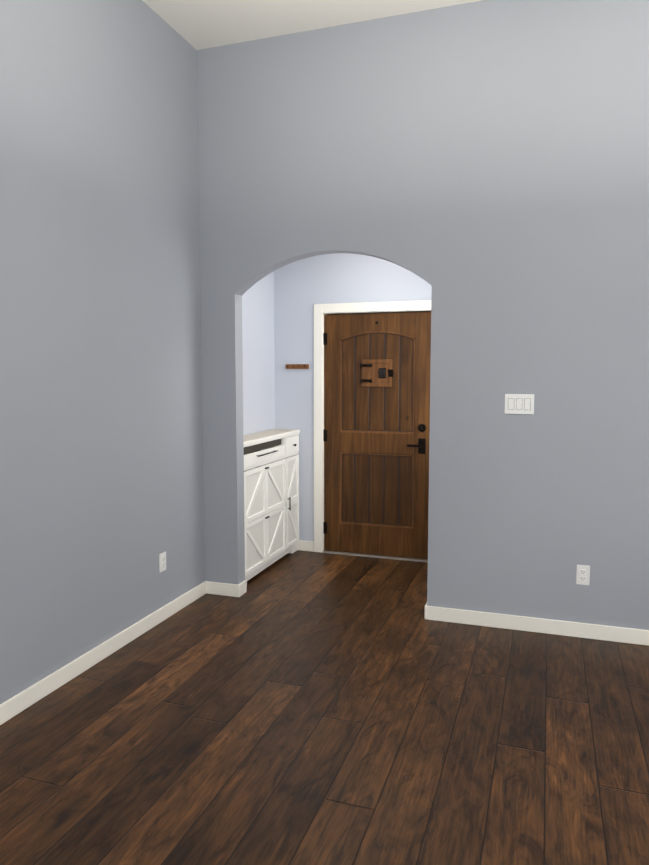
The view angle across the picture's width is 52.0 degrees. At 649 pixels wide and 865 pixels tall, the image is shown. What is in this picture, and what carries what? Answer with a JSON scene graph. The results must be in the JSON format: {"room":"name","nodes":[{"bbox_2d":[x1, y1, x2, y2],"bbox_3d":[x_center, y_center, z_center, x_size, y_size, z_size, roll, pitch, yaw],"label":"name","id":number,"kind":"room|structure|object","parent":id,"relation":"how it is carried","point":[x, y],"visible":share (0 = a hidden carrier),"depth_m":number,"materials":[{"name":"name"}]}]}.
{"room":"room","nodes":[
{"label":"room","id":0,"kind":"room"},
{"bbox_2d":[0,0,274,703],"bbox_3d":[-1.663,-0.493,2.324,0.150,3.650,7.580,2,5,19],"label":"wall","id":1,"kind":"structure","parent":0,"point":[101,470],"depth_m":3.50,"materials":[{"name":"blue paint"}]},
{"bbox_2d":[0,581,211,724],"bbox_3d":[-1.787,1.336,1.850,0.018,0.088,6.000,2,5,19],"label":"baseboard","id":2,"kind":"structure","parent":1,"relation":"attached to","point":[15,705],"depth_m":3.52,"materials":[{"name":"white wood"}]},
{"bbox_2d":[159,551,165,572],"bbox_3d":[-1.005,0.807,4.148,0.010,0.116,0.072,2,5,19],"label":"electrical outlet","id":3,"kind":"object","parent":1,"relation":"attached to","point":[162,561],"visible":1,"depth_m":4.14,"materials":[{"name":"white plastic"}]},
{"bbox_2d":[142,0,481,49],"bbox_3d":[0.567,-2.233,0.717,5.300,0.100,6.260,2,5,19],"label":"ceiling","id":4,"kind":"structure","parent":0,"point":[199,24],"depth_m":3.93,"materials":[{"name":"white paint"}]},
{"bbox_2d":[0,550,648,864],"bbox_3d":[0.778,1.457,1.672,5.600,0.120,7.880,2,5,19],"label":"floor","id":5,"kind":"structure","parent":0,"point":[298,707],"depth_m":2.79,"materials":[{"name":"brown wood"}]},
{"bbox_2d":[243,429,299,580],"bbox_3d":[-0.488,0.547,5.257,0.259,1.060,1.157,2,5,19],"label":"cabinet","id":6,"kind":"object","parent":5,"relation":"on","point":[271,496],"visible":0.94,"depth_m":5.17,"materials":[{"name":"white wood"}]},
{"bbox_2d":[322,550,427,562],"bbox_3d":[0.441,1.038,5.652,0.919,0.012,0.150,2,5,19],"label":"threshold","id":7,"kind":"object","parent":5,"relation":"on","point":[376,556],"depth_m":5.59,"materials":[{"name":"silver metal"}]},
{"bbox_2d":[424,603,648,645],"bbox_3d":[2.254,1.178,3.640,3.429,0.088,0.014,2,5,19],"label":"baseboard","id":8,"kind":"structure","parent":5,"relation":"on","point":[505,621],"depth_m":3.96,"materials":[{"name":"white wood"}]},
{"bbox_2d":[274,253,431,540],"bbox_3d":[0.452,-0.328,5.559,1.810,2.750,0.150,2,5,19],"label":"wall","id":9,"kind":"structure","parent":0,"point":[302,287],"depth_m":5.65,"materials":[{"name":"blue paint"}]},
{"bbox_2d":[285,364,308,368],"bbox_3d":[-0.238,-0.561,5.670,0.210,0.040,0.040,2,5,19],"label":"hook rail","id":10,"kind":"object","parent":9,"relation":"attached to","point":[296,366],"visible":1,"depth_m":5.67,"materials":[{"name":"brown wood"}]},
{"bbox_2d":[297,540,313,551],"bbox_3d":[-0.261,0.984,5.829,0.361,0.088,0.014,2,5,19],"label":"baseboard","id":11,"kind":"structure","parent":9,"relation":"attached to","point":[302,545],"depth_m":5.79,"materials":[{"name":"white wood"}]},
{"bbox_2d":[314,300,430,552],"bbox_3d":[0.442,-0.011,5.565,1.081,2.117,0.138,2,5,19],"label":"door frame","id":12,"kind":"structure","parent":9,"relation":"attached to","point":[321,311],"depth_m":5.61,"materials":[{"name":"white wood"}]},
{"bbox_2d":[323,312,430,558],"bbox_3d":[0.425,0.029,5.533,0.926,2.014,0.091,2,5,19],"label":"entry door","id":13,"kind":"structure","parent":9,"relation":"in","point":[376,432],"depth_m":5.54,"materials":[{"name":"brown wood"}]},
{"bbox_2d":[197,0,648,629],"bbox_3d":[1.548,-0.623,3.785,5.000,3.650,0.110,2,5,19],"label":"wall","id":14,"kind":"structure","parent":0,"point":[481,168],"depth_m":3.92,"materials":[{"name":"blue paint"}]},
{"bbox_2d":[505,394,533,413],"bbox_3d":[1.141,-0.166,3.900,0.165,0.116,0.010,2,5,19],"label":"switch plate","id":15,"kind":"object","parent":14,"relation":"attached to","point":[519,403],"visible":1,"depth_m":3.90,"materials":[{"name":"white plastic"}]},
{"bbox_2d":[576,565,589,584],"bbox_3d":[1.501,0.828,3.866,0.072,0.116,0.010,2,5,19],"label":"electrical outlet","id":16,"kind":"object","parent":14,"relation":"attached to","point":[582,574],"visible":1,"depth_m":3.86,"materials":[{"name":"white plastic"}]}
]}

